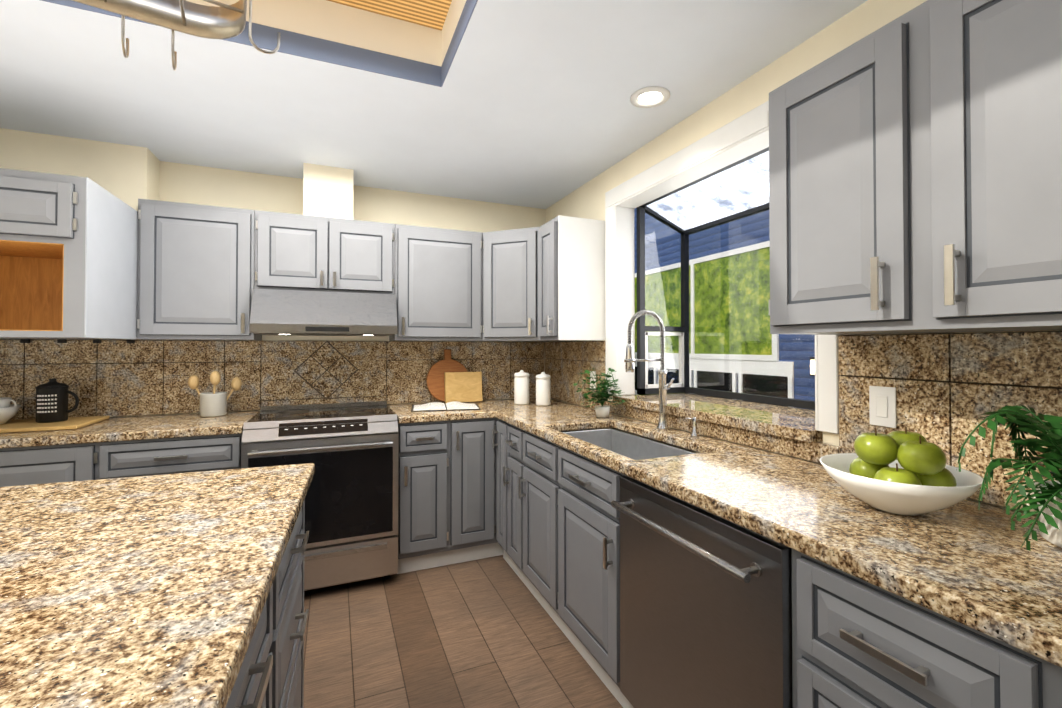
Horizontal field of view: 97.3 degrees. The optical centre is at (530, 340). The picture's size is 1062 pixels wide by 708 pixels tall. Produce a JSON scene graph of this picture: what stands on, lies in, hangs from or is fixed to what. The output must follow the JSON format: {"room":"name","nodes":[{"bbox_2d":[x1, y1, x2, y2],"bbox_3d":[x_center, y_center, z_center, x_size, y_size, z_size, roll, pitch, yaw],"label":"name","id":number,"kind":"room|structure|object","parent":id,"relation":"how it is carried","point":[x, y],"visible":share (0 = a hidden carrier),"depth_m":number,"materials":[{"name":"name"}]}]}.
{"room":"kitchen","nodes":[
{"label":"kitchen","id":0,"kind":"room"},
{"bbox_2d":[0,128,545,417],"bbox_3d":[-1.690,0.146,2.865,4.240,2.420,0.420,0,-1,-23],"label":"wall","id":1,"kind":"structure","parent":0,"point":[130,175],"depth_m":2.86,"materials":[{"name":"beige paint"}]},
{"bbox_2d":[0,168,145,342],"bbox_3d":[-2.587,-0.339,2.088,1.240,0.691,0.923,0,-1,-23],"label":"upper cabinet","id":2,"kind":"object","parent":1,"relation":"attached to","point":[68,255],"visible":0.96,"depth_m":2.04,"materials":[{"name":"grey wood"}]},
{"bbox_2d":[137,199,261,339],"bbox_3d":[-1.881,-0.376,2.697,0.532,0.740,0.350,0,-1,-23],"label":"upper cabinet","id":3,"kind":"object","parent":1,"relation":"attached to","point":[203,271],"depth_m":2.53,"materials":[{"name":"grey wood"}]},
{"bbox_2d":[249,289,397,335],"bbox_3d":[-1.250,-0.161,2.879,0.768,0.256,0.499,0,-1,-23],"label":"range hood","id":4,"kind":"object","parent":1,"relation":"attached to","point":[276,312],"visible":0.98,"depth_m":2.68,"materials":[{"name":"metal"}]},
{"bbox_2d":[257,210,392,293],"bbox_3d":[-1.279,-0.517,2.952,0.772,0.452,0.350,0,-1,-23],"label":"upper cabinet","id":5,"kind":"object","parent":1,"relation":"attached to","point":[295,251],"depth_m":2.78,"materials":[{"name":"grey wood"}]},
{"bbox_2d":[389,224,484,340],"bbox_3d":[-0.626,-0.370,3.200,0.621,0.740,0.398,0,-1,-23],"label":"upper cabinet","id":6,"kind":"object","parent":1,"relation":"attached to","point":[439,273],"depth_m":3.05,"materials":[{"name":"grey wood"}]},
{"bbox_2d":[485,228,528,341],"bbox_3d":[-0.050,-0.368,3.320,0.624,0.740,0.624,0,-1,-23],"label":"upper cabinet","id":7,"kind":"object","parent":1,"relation":"attached to","point":[506,251],"depth_m":3.09,"materials":[{"name":"grey wood"}]},
{"bbox_2d":[0,331,1061,514],"bbox_3d":[-0.511,0.254,1.070,4.180,0.558,4.398,0,-1,-23],"label":"tile backsplash","id":8,"kind":"structure","parent":1,"relation":"attached to","point":[950,388],"depth_m":2.53,"materials":[{"name":"tile"}]},
{"bbox_2d":[590,371,595,388],"bbox_3d":[0.398,0.253,3.000,0.006,0.116,0.072,0,-1,-23],"label":"electrical outlet plate","id":9,"kind":"object","parent":8,"relation":"attached to","point":[591,379],"visible":0.5,"depth_m":2.99,"materials":[{"name":"plastic"}]},
{"bbox_2d":[869,386,895,427],"bbox_3d":[1.065,0.199,1.416,0.007,0.120,0.074,0,-1,-23],"label":"switch plate","id":10,"kind":"object","parent":8,"relation":"attached to","point":[882,406],"visible":1,"depth_m":1.41,"materials":[{"name":"plastic"}]},
{"bbox_2d":[0,0,867,208],"bbox_3d":[-0.464,-1.238,-0.030,4.240,0.280,6.740,0,-1,-23],"label":"ceiling","id":11,"kind":"structure","parent":0,"point":[526,103],"depth_m":1.94,"materials":[{"name":"white paint"}]},
{"bbox_2d":[72,0,279,70],"bbox_3d":[-1.030,-1.028,0.903,0.975,0.588,0.591,0,-1,-33],"label":"pot rack","id":12,"kind":"object","parent":11,"relation":"hanging from","point":[224,21],"visible":1,"depth_m":1.22,"materials":[{"name":"silver metal"}]},
{"bbox_2d":[630,86,669,107],"bbox_3d":[0.524,-1.068,2.055,0.170,0.010,0.170,0,-1,-23],"label":"recessed light","id":13,"kind":"object","parent":11,"relation":"in","point":[650,97],"visible":1,"depth_m":2.05,"materials":[{"name":"white"}]},
{"bbox_2d":[304,555,622,707],"bbox_3d":[-0.464,1.351,-0.061,4.240,0.060,6.740,0,-1,-23],"label":"floor","id":14,"kind":"structure","parent":0,"point":[484,633],"depth_m":2.05,"materials":[{"name":"brown wood"}]},
{"bbox_2d":[0,441,119,486],"bbox_3d":[-2.375,0.910,2.321,0.698,0.880,0.631,0,-1,-23],"label":"base cabinet","id":15,"kind":"object","parent":14,"relation":"on","point":[19,466],"depth_m":2.10,"materials":[{"name":"grey wood"}]},
{"bbox_2d":[0,411,258,448],"bbox_3d":[-2.373,0.450,2.315,1.717,0.040,0.615,0,-1,-23],"label":"countertop","id":16,"kind":"structure","parent":15,"relation":"on","point":[112,429],"depth_m":2.28,"materials":[{"name":"stone"}]},
{"bbox_2d":[0,416,109,432],"bbox_3d":[-2.519,0.419,2.318,0.550,0.018,0.360,0,-1,-23],"label":"serving board","id":17,"kind":"object","parent":16,"relation":"on","point":[22,425],"visible":0.89,"depth_m":2.29,"materials":[{"name":"brown wood"}]},
{"bbox_2d":[0,397,20,423],"bbox_3d":[-2.642,0.346,2.289,0.196,0.125,0.195,0,-1,-23],"label":"cups","id":18,"kind":"object","parent":17,"relation":"on","point":[8,411],"visible":1,"depth_m":2.29,"materials":[{"name":"ceramic"}]},
{"bbox_2d":[35,378,78,422],"bbox_3d":[-2.423,0.300,2.392,0.166,0.218,0.121,0,-1,-23],"label":"press","id":19,"kind":"object","parent":17,"relation":"on","point":[52,399],"visible":1,"depth_m":2.35,"materials":[{"name":"black metal"}]},
{"bbox_2d":[188,371,241,416],"bbox_3d":[-1.838,0.303,2.715,0.266,0.260,0.136,0,-1,-23],"label":"utensil crock","id":20,"kind":"object","parent":16,"relation":"on","point":[213,404],"visible":1,"depth_m":2.67,"materials":[{"name":"white ceramic"}]},
{"bbox_2d":[116,433,242,477],"bbox_3d":[-1.887,0.913,2.527,0.649,0.880,0.631,0,-1,-23],"label":"base cabinet","id":21,"kind":"object","parent":14,"relation":"on","point":[147,457],"depth_m":2.27,"materials":[{"name":"grey wood"}]},
{"bbox_2d":[226,499,308,707],"bbox_3d":[-0.875,0.882,-0.049,1.385,0.879,2.955,0,-1,-20],"label":"kitchen island","id":22,"kind":"object","parent":14,"relation":"on","point":[271,673],"visible":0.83,"depth_m":1.11,"materials":[{"name":"grey wood"}]},
{"bbox_2d":[0,463,314,707],"bbox_3d":[-0.910,0.421,-0.065,1.445,0.040,3.060,0,-1,-20],"label":"island countertop","id":23,"kind":"structure","parent":22,"relation":"on","point":[151,591],"depth_m":0.80,"materials":[{"name":"stone"}]},
{"bbox_2d":[241,401,397,590],"bbox_3d":[-1.205,0.882,2.735,0.754,0.945,0.732,0,-1,-23],"label":"range","id":24,"kind":"object","parent":14,"relation":"on","point":[349,451],"visible":0.83,"depth_m":2.50,"materials":[{"name":"metal"}]},
{"bbox_2d":[397,418,582,573],"bbox_3d":[-0.314,0.920,3.172,1.214,0.879,0.663,0,-1,-23],"label":"base cabinet","id":25,"kind":"object","parent":14,"relation":"on","point":[447,481],"visible":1,"depth_m":2.79,"materials":[{"name":"grey wood"}]},
{"bbox_2d":[387,402,495,423],"bbox_3d":[-0.609,0.458,3.054,0.577,0.040,0.622,0,-1,-23],"label":"countertop","id":26,"kind":"structure","parent":25,"relation":"on","point":[403,411],"depth_m":2.83,"materials":[{"name":"stone"}]},
{"bbox_2d":[411,401,480,411],"bbox_3d":[-0.559,0.426,3.062,0.430,0.022,0.294,0,-1,-13],"label":"book","id":27,"kind":"object","parent":26,"relation":"on","point":[440,406],"visible":1,"depth_m":2.99,"materials":[{"name":"paper"}]},
{"bbox_2d":[426,349,482,402],"bbox_3d":[-0.550,0.250,3.350,0.390,0.379,0.110,0,-1,-23],"label":"cutting boards","id":28,"kind":"object","parent":26,"relation":"on","point":[449,379],"visible":0.94,"depth_m":3.33,"materials":[{"name":"brown wood"}]},
{"bbox_2d":[484,398,559,405],"bbox_3d":[-0.095,0.461,3.275,0.360,0.040,0.615,0,-1,-23],"label":"countertop","id":29,"kind":"structure","parent":25,"relation":"on","point":[532,401],"depth_m":3.35,"materials":[{"name":"stone"}]},
{"bbox_2d":[514,370,529,404],"bbox_3d":[-0.064,0.321,3.266,0.110,0.237,0.110,0,-1,-23],"label":"canister","id":30,"kind":"object","parent":29,"relation":"on","point":[521,387],"visible":1,"depth_m":3.22,"materials":[{"name":"ceramic"}]},
{"bbox_2d":[536,372,550,405],"bbox_3d":[0.084,0.325,3.198,0.105,0.228,0.105,0,-1,-23],"label":"canister","id":31,"kind":"object","parent":29,"relation":"on","point":[543,389],"visible":1,"depth_m":3.15,"materials":[{"name":"ceramic"}]},
{"bbox_2d":[496,443,569,557],"bbox_3d":[0.120,1.027,2.892,0.631,0.661,0.294,0,-1,-23],"label":"base cabinet","id":32,"kind":"object","parent":14,"relation":"on","point":[505,452],"depth_m":2.77,"materials":[{"name":"grey wood"}]},
{"bbox_2d":[504,451,583,567],"bbox_3d":[0.210,1.024,2.679,0.631,0.661,0.312,0,-1,-23],"label":"base cabinet","id":33,"kind":"object","parent":14,"relation":"on","point":[555,454],"depth_m":2.64,"materials":[{"name":"grey wood"}]},
{"bbox_2d":[512,457,623,607],"bbox_3d":[0.324,1.021,2.408,0.631,0.661,0.564,0,-1,-23],"label":"base cabinet","id":34,"kind":"object","parent":14,"relation":"on","point":[529,480],"depth_m":2.34,"materials":[{"name":"grey wood"}]},
{"bbox_2d":[544,475,633,707],"bbox_3d":[0.489,1.016,2.016,0.631,0.661,0.574,0,-1,-23],"label":"base cabinet","id":35,"kind":"object","parent":14,"relation":"on","point":[557,526],"depth_m":1.85,"materials":[{"name":"grey wood"}]},
{"bbox_2d":[611,475,792,707],"bbox_3d":[0.682,0.903,1.435,0.670,0.872,0.642,0,-1,-23],"label":"dishwasher","id":36,"kind":"object","parent":14,"relation":"on","point":[705,609],"visible":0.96,"depth_m":1.27,"materials":[{"name":"metal"}]},
{"bbox_2d":[792,549,1031,707],"bbox_3d":[0.934,0.894,0.961,0.631,0.880,0.419,0,-1,-23],"label":"base cabinet","id":37,"kind":"object","parent":14,"relation":"on","point":[857,642],"depth_m":0.85,"materials":[{"name":"grey wood"}]},
{"bbox_2d":[479,399,1061,667],"bbox_3d":[0.671,0.441,1.555,0.618,0.040,4.379,0,-1,-23],"label":"countertop","id":38,"kind":"structure","parent":37,"relation":"on","point":[970,564],"depth_m":1.04,"materials":[{"name":"stone"}]},
{"bbox_2d":[573,368,624,417],"bbox_3d":[0.385,0.292,2.639,0.255,0.280,0.342,0,-1,-23],"label":"potted plant","id":39,"kind":"object","parent":38,"relation":"on","point":[602,410],"visible":1,"depth_m":2.64,"materials":[{"name":"plant"}]},
{"bbox_2d":[563,429,694,459],"bbox_3d":[0.406,0.563,2.094,0.388,0.188,0.768,0,-1,-23],"label":"sink","id":40,"kind":"object","parent":38,"relation":"in","point":[634,447],"visible":0.06,"depth_m":2.38,"materials":[{"name":"silver metal"}]},
{"bbox_2d":[624,310,673,429],"bbox_3d":[0.568,0.139,2.198,0.246,0.577,0.134,0,-1,-23],"label":"faucet","id":41,"kind":"object","parent":38,"relation":"on","point":[630,360],"visible":1,"depth_m":2.25,"materials":[{"name":"silver metal"}]},
{"bbox_2d":[684,417,698,436],"bbox_3d":[0.716,0.383,2.080,0.075,0.086,0.037,0,-1,-23],"label":"soap dispenser","id":42,"kind":"object","parent":38,"relation":"on","point":[694,431],"visible":0.96,"depth_m":2.08,"materials":[{"name":"silver metal"}]},
{"bbox_2d":[819,426,983,515],"bbox_3d":[0.901,0.315,1.155,0.320,0.199,0.320,0,-1,-23],"label":"apple bowl","id":43,"kind":"object","parent":38,"relation":"on","point":[906,473],"visible":1,"depth_m":1.09,"materials":[{"name":"ceramic"}]},
{"bbox_2d":[956,404,1061,550],"bbox_3d":[1.096,0.276,0.835,0.382,0.269,0.414,0,-1,-23],"label":"potted plant","id":44,"kind":"object","parent":38,"relation":"on","point":[1046,503],"visible":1,"depth_m":0.94,"materials":[{"name":"plant"}]},
{"bbox_2d":[1032,655,1061,707],"bbox_3d":[1.123,0.889,0.512,0.631,0.880,0.555,0,-1,-23],"label":"base cabinet","id":45,"kind":"object","parent":14,"relation":"on","point":[1046,676],"depth_m":0.67,"materials":[{"name":"grey wood"}]},
{"bbox_2d":[546,0,1061,516],"bbox_3d":[1.435,0.121,0.753,0.120,2.420,6.500,0,-1,-23],"label":"wall","id":46,"kind":"structure","parent":0,"point":[754,90],"depth_m":1.95,"materials":[{"name":"beige paint"}]},
{"bbox_2d":[529,215,605,341],"bbox_3d":[0.221,-0.373,2.968,0.398,0.740,0.325,0,-1,-23],"label":"upper cabinet","id":47,"kind":"object","parent":46,"relation":"attached to","point":[567,254],"depth_m":2.84,"materials":[{"name":"grey wood"}]},
{"bbox_2d":[605,100,839,433],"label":"garden window","id":48,"kind":"structure","parent":46,"relation":"in","point":[644,387],"depth_m":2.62,"materials":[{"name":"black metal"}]},
{"bbox_2d":[767,0,1061,334],"bbox_3d":[1.043,-0.395,1.079,0.351,0.740,0.890,0,-1,-23],"label":"upper cabinet","id":49,"kind":"object","parent":46,"relation":"attached to","point":[915,169],"visible":1,"depth_m":1.02,"materials":[{"name":"grey wood"}]}
]}

